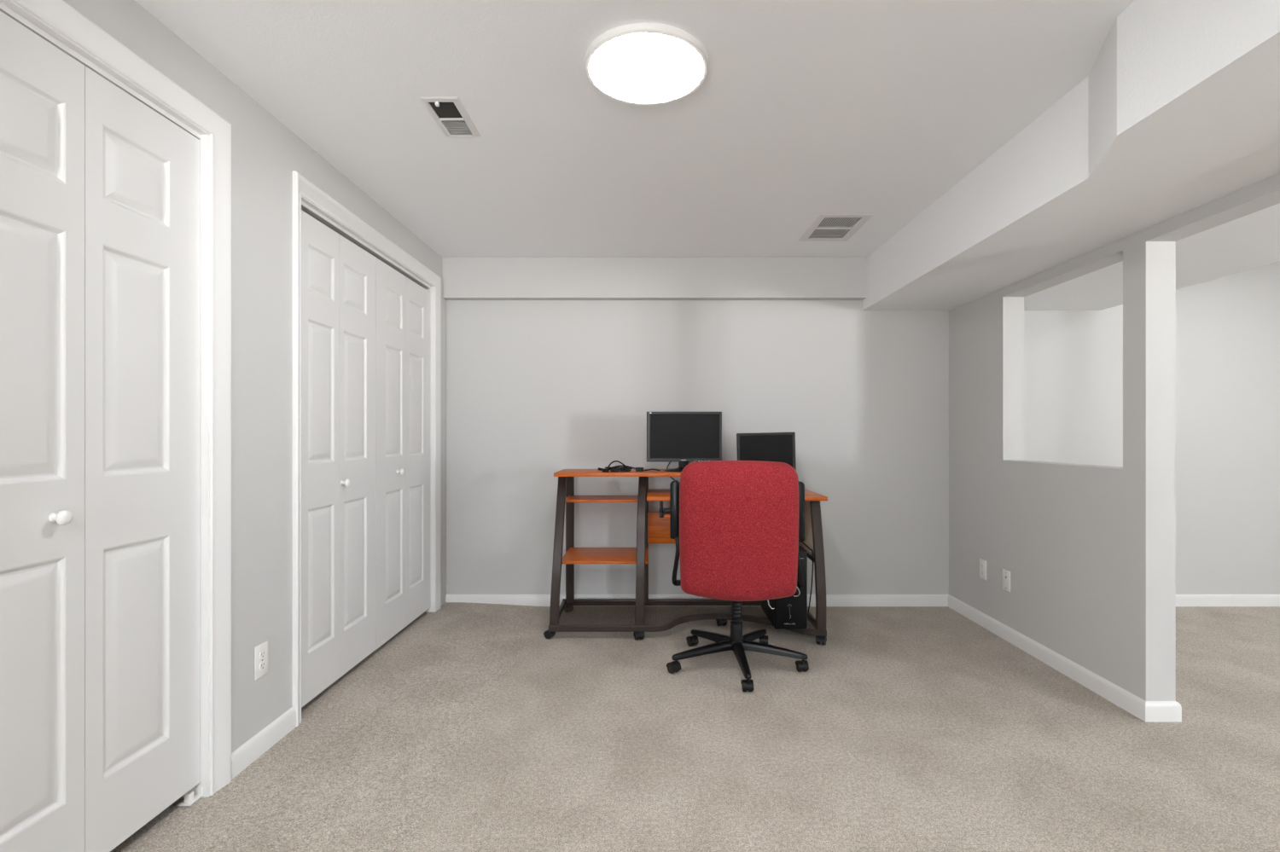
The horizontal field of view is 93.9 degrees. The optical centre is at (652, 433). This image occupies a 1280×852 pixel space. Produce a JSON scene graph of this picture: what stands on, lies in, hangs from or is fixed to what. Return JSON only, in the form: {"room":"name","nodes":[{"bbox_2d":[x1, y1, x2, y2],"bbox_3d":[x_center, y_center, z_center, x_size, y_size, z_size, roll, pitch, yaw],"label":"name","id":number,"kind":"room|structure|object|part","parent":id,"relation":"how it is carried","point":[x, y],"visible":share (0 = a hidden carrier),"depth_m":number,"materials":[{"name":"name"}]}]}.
{"room":"home office","nodes":[
{"label":"home office","id":0,"kind":"room"},
{"bbox_2d":[63,0,446,753],"bbox_3d":[-1.415,0.024,0.467,0.115,2.323,6.933,0,0,0],"label":"wall","id":1,"kind":"structure","parent":0,"point":[265,154],"depth_m":2.07,"materials":[{"name":"grey paint"}]},
{"bbox_2d":[0,11,200,851],"bbox_3d":[-1.375,0.084,1.452,0.070,1.954,0.733,0,0,0],"label":"door","id":2,"kind":"structure","parent":1,"relation":"in","point":[100,191],"depth_m":1.48,"materials":[{"name":"white paint"}]},
{"bbox_3d":[-1.359,0.193,1.372,0.038,0.035,0.035,0,0,0],"label":"knob","id":3,"kind":"part","parent":2,"relation":"part of","materials":[{"name":"white plastic"}]},
{"bbox_2d":[0,0,231,806],"bbox_3d":[-1.407,0.062,1.080,0.133,2.106,1.656,0,0,0],"label":"trim","id":4,"kind":"structure","parent":1,"relation":"attached to","point":[55,21],"depth_m":1.82,"materials":[{"name":"white paint"}]},
{"bbox_2d":[254,640,267,680],"bbox_3d":[-1.354,0.785,2.070,0.009,0.114,0.070,0,0,0],"label":"electrical outlet","id":5,"kind":"object","parent":1,"relation":"attached to","point":[260,651],"visible":1,"depth_m":2.06,"materials":[{"name":"white plastic"}]},
{"bbox_2d":[259,661,266,670],"bbox_3d":[-1.351,0.804,2.070,0.003,0.025,0.033,0,0,0],"label":"socket","id":6,"kind":"object","parent":5,"relation":"attached to","point":[262,664],"depth_m":2.07,"materials":[{"name":"white plastic"}]},
{"bbox_2d":[259,650,266,659],"bbox_3d":[-1.351,0.765,2.070,0.003,0.025,0.033,0,0,0],"label":"socket","id":7,"kind":"object","parent":5,"relation":"attached to","point":[262,653],"depth_m":2.07,"materials":[{"name":"white plastic"}]},
{"bbox_2d":[231,707,295,779],"bbox_3d":[-1.351,1.069,2.080,0.013,0.077,0.341,0,0,0],"label":"baseboard","id":8,"kind":"structure","parent":1,"relation":"attached to","point":[260,743],"depth_m":2.06,"materials":[{"name":"white paint"}]},
{"bbox_2d":[301,209,375,708],"bbox_3d":[-1.375,0.099,2.633,0.070,1.953,0.670,0,0,0],"label":"door","id":9,"kind":"structure","parent":1,"relation":"in","point":[338,276],"depth_m":2.60,"materials":[{"name":"white paint"}]},
{"bbox_3d":[-1.359,0.217,2.648,0.038,0.035,0.035,0,0,0],"label":"knob","id":10,"kind":"part","parent":9,"relation":"part of","materials":[{"name":"white plastic"}]},
{"bbox_2d":[292,170,440,727],"bbox_3d":[-1.407,0.061,3.022,0.133,2.108,1.536,0,0,0],"label":"trim","id":11,"kind":"structure","parent":1,"relation":"attached to","point":[307,197],"depth_m":2.47,"materials":[{"name":"white paint"}]},
{"bbox_2d":[375,257,430,650],"bbox_3d":[-1.375,0.100,3.338,0.070,1.955,0.732,0,0,0],"label":"door","id":12,"kind":"structure","parent":1,"relation":"in","point":[402,305],"depth_m":3.28,"materials":[{"name":"white paint"}]},
{"bbox_3d":[-1.359,0.205,3.225,0.038,0.035,0.035,0,0,0],"label":"knob","id":13,"kind":"part","parent":12,"relation":"part of","materials":[{"name":"white plastic"}]},
{"bbox_2d":[134,0,1134,257],"bbox_3d":[1.975,-1.198,0.467,8.350,0.120,7.233,0,0,0],"label":"ceiling","id":14,"kind":"structure","parent":0,"point":[802,110],"depth_m":2.05,"materials":[{"name":"white paint"}]},
{"bbox_2d":[418,96,481,136],"bbox_3d":[-0.722,-1.140,2.151,0.134,0.036,0.271,0,0,0],"label":"ceiling vent","id":15,"kind":"object","parent":14,"relation":"in","point":[450,110],"visible":0.99,"depth_m":2.13,"materials":[{"name":"white metal"}]},
{"bbox_2d":[584,23,709,104],"bbox_3d":[-0.018,-1.124,1.843,0.382,0.028,0.382,0,0,0],"label":"ceiling light","id":16,"kind":"object","parent":14,"relation":"in","point":[636,63],"visible":1,"depth_m":1.80,"materials":[{"name":"white plastic"}]},
{"bbox_2d":[798,214,873,241],"bbox_3d":[1.004,-1.146,3.307,0.288,0.024,0.430,0,0,0],"label":"ceiling vent","id":17,"kind":"object","parent":14,"relation":"in","point":[825,225],"visible":0.98,"depth_m":3.30,"materials":[{"name":"white metal"}]},
{"bbox_2d":[442,257,866,300],"bbox_3d":[0.013,-1.008,3.897,2.743,0.259,0.073,0,0,0],"label":"soffit","id":18,"kind":"structure","parent":0,"point":[462,278],"depth_m":3.86,"materials":[{"name":"grey paint"}]},
{"bbox_2d":[110,602,1279,851],"bbox_3d":[1.975,1.171,0.467,8.350,0.128,7.233,0,0,0],"label":"floor","id":19,"kind":"structure","parent":0,"point":[470,729],"depth_m":2.15,"materials":[{"name":"beige carpet"}]},
{"bbox_2d":[543,469,827,645],"bbox_3d":[0.179,0.680,3.505,1.563,0.909,0.655,0,0,0],"label":"computer desk","id":20,"kind":"object","parent":19,"relation":"on","point":[652,527],"visible":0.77,"depth_m":3.47,"materials":[{"name":"brown wood"}]},
{"bbox_3d":[-0.536,0.661,3.441,0.069,0.828,0.287,0,0,0],"label":"leg","id":21,"kind":"part","parent":20,"relation":"part of","materials":[{"name":"brown metal"}]},
{"bbox_3d":[-0.560,1.076,3.555,0.022,0.034,0.510,0,0,0],"label":"rail","id":22,"kind":"part","parent":20,"relation":"part of","materials":[{"name":"brown metal"}]},
{"bbox_3d":[-0.521,0.661,3.778,0.050,0.828,0.026,0,0,0],"label":"leg","id":23,"kind":"part","parent":20,"relation":"part of","materials":[{"name":"brown metal"}]},
{"bbox_2d":[565,495,638,502],"bbox_3d":[-0.291,0.396,3.631,0.462,0.015,0.262,0,0,0],"label":"shelf","id":24,"kind":"object","parent":20,"relation":"attached to","point":[568,498],"depth_m":3.57,"materials":[{"name":"brown wood"}]},
{"bbox_2d":[562,547,648,564],"bbox_3d":[-0.273,0.724,3.554,0.498,0.015,0.417,0,0,0],"label":"shelf","id":25,"kind":"object","parent":20,"relation":"attached to","point":[573,555],"depth_m":3.50,"materials":[{"name":"brown wood"}]},
{"bbox_2d":[597,460,643,471],"bbox_3d":[-0.191,0.191,3.548,0.269,0.065,0.117,0,0,-8],"label":"power cord","id":26,"kind":"object","parent":20,"relation":"on","point":[625,468],"visible":1,"depth_m":3.51,"materials":[{"name":"black plastic"}]},
{"bbox_3d":[-0.064,0.661,3.441,0.057,0.828,0.289,0,0,2],"label":"leg","id":27,"kind":"part","parent":20,"relation":"part of","materials":[{"name":"brown metal"}]},
{"bbox_3d":[-0.050,0.661,3.778,0.050,0.828,0.026,0,0,0],"label":"leg","id":28,"kind":"part","parent":20,"relation":"part of","materials":[{"name":"brown metal"}]},
{"bbox_3d":[0.182,1.074,3.806,1.507,0.038,0.022,0,0,0],"label":"rail","id":29,"kind":"part","parent":20,"relation":"part of","materials":[{"name":"brown metal"}]},
{"bbox_3d":[0.428,0.591,3.750,0.913,0.196,0.016,0,0,0],"label":"modesty panel","id":30,"kind":"part","parent":20,"relation":"part of","materials":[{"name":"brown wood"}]},
{"bbox_2d":[659,500,669,518],"bbox_3d":[0.362,0.420,3.440,0.642,0.101,0.280,0,0,0],"label":"keyboard tray","id":31,"kind":"object","parent":20,"relation":"on","point":[666,512],"depth_m":3.34,"materials":[{"name":"black plastic"}]},
{"bbox_2d":[646,412,721,471],"bbox_3d":[0.190,0.047,3.600,0.447,0.356,0.190,0,0,0],"label":"computer monitor","id":32,"kind":"object","parent":20,"relation":"on","point":[683,438],"visible":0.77,"depth_m":3.55,"materials":[{"name":"grey plastic"}]},
{"bbox_2d":[558,601,815,628],"bbox_3d":[0.183,1.066,3.515,1.471,0.001,0.564,0,0,0],"label":"shelf","id":33,"kind":"object","parent":20,"relation":"attached to","point":[708,610],"depth_m":3.57,"materials":[{"name":"metal"}]},
{"bbox_3d":[0.191,1.076,3.395,1.516,0.034,0.289,0,0,3],"label":"rail","id":34,"kind":"part","parent":20,"relation":"part of","materials":[{"name":"brown metal"}]},
{"bbox_2d":[736,432,796,471],"bbox_3d":[0.693,0.168,3.680,0.362,0.357,0.161,0,0,0],"label":"computer monitor","id":35,"kind":"object","parent":20,"relation":"on","point":[779,447],"visible":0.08,"depth_m":3.63,"materials":[{"name":"grey plastic"}]},
{"bbox_2d":[761,545,807,629],"bbox_3d":[0.752,0.848,3.450,0.176,0.432,0.430,0,0,0],"label":"computer tower","id":36,"kind":"object","parent":20,"relation":"on","point":[790,613],"visible":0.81,"depth_m":3.24,"materials":[{"name":"black plastic"}]},
{"bbox_3d":[0.911,0.533,3.519,0.013,0.324,0.452,0,0,0],"label":"panel","id":37,"kind":"part","parent":20,"relation":"part of","materials":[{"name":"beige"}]},
{"bbox_2d":[801,541,813,612],"bbox_3d":[0.840,0.806,3.505,0.061,0.421,0.406,0,0,-22],"label":"power cord","id":38,"kind":"object","parent":20,"relation":"hanging from","point":[801,542],"visible":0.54,"depth_m":3.33,"materials":[{"name":"black plastic"}]},
{"bbox_3d":[0.925,1.076,3.520,0.022,0.034,0.580,0,0,0],"label":"rail","id":39,"kind":"part","parent":20,"relation":"part of","materials":[{"name":"brown metal"}]},
{"bbox_3d":[0.913,0.722,3.292,0.054,0.706,0.146,0,0,0],"label":"leg","id":40,"kind":"part","parent":20,"relation":"part of","materials":[{"name":"brown metal"}]},
{"bbox_2d":[666,460,808,692],"bbox_3d":[0.412,0.628,2.920,0.673,1.015,0.658,0,0,6],"label":"office chair","id":41,"kind":"object","parent":19,"relation":"on","point":[737,527],"visible":1,"depth_m":2.65,"materials":[{"name":"red fabric"},{"name":"black plastic"},{"name":"black gloss plastic"}]},
{"bbox_3d":[0.172,0.629,2.956,0.147,0.251,0.104,0,0,6],"label":"armrest","id":42,"kind":"part","parent":41,"relation":"part of","materials":[{"name":"black plastic"}]},
{"bbox_3d":[0.387,0.441,2.692,0.534,0.642,0.167,0,0,6],"label":"backrest","id":43,"kind":"part","parent":41,"relation":"part of","materials":[{"name":"red fabric"}]},
{"bbox_3d":[0.653,0.629,2.906,0.147,0.251,0.104,0,0,6],"label":"armrest","id":44,"kind":"part","parent":41,"relation":"part of","materials":[{"name":"black plastic"}]},
{"bbox_2d":[446,261,1279,594],"bbox_3d":[1.975,-0.011,4.008,8.350,2.493,0.150,0,0,0],"label":"wall","id":45,"kind":"structure","parent":0,"point":[536,390],"depth_m":3.93,"materials":[{"name":"grey paint"}]},
{"bbox_2d":[445,594,948,606],"bbox_3d":[0.297,1.097,3.926,3.310,0.077,0.013,0,0,0],"label":"baseboard","id":46,"kind":"structure","parent":45,"relation":"attached to","point":[518,600],"depth_m":3.92,"materials":[{"name":"white paint"}]},
{"bbox_2d":[862,0,1279,310],"bbox_3d":[2.108,-0.975,0.467,1.684,0.326,6.933,0,0,0],"label":"soffit","id":47,"kind":"structure","parent":0,"point":[1177,112],"depth_m":2.02,"materials":[{"name":"white paint"}]},
{"bbox_2d":[948,173,1279,701],"bbox_3d":[2.011,0.186,0.467,0.118,1.997,6.933,0,0,0],"label":"wall","id":48,"kind":"structure","parent":0,"point":[1088,551],"depth_m":2.68,"materials":[{"name":"grey paint"}]},
{"bbox_2d":[979,558,986,580],"bbox_3d":[1.948,0.800,3.520,0.009,0.114,0.070,0,0,0],"label":"electrical outlet","id":49,"kind":"object","parent":48,"relation":"attached to","point":[982,563],"visible":1,"depth_m":3.52,"materials":[{"name":"white plastic"}]},
{"bbox_2d":[1002,569,1010,592],"bbox_3d":[1.948,0.808,3.287,0.008,0.114,0.070,0,0,0],"label":"outlet","id":50,"kind":"object","parent":48,"relation":"attached to","point":[1006,574],"visible":1,"depth_m":3.28,"materials":[{"name":"white plastic"}]},
{"bbox_2d":[948,594,1181,722],"bbox_3d":[2.011,1.097,3.142,0.144,0.077,1.583,0,0,0],"label":"baseboard","id":51,"kind":"structure","parent":48,"relation":"attached to","point":[1148,712],"depth_m":2.72,"materials":[{"name":"white paint"}]},
{"bbox_3d":[6.075,0.023,0.466,0.150,2.323,6.933,0,0,0],"label":"wall","id":52,"kind":"structure","parent":0,"visible":0},
{"bbox_2d":[1175,594,1279,606],"bbox_3d":[4.035,1.097,3.926,3.930,0.077,0.013,0,0,0],"label":"baseboard","id":53,"kind":"structure","parent":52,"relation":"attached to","point":[1181,600],"depth_m":3.92,"materials":[{"name":"white paint"}]}
]}

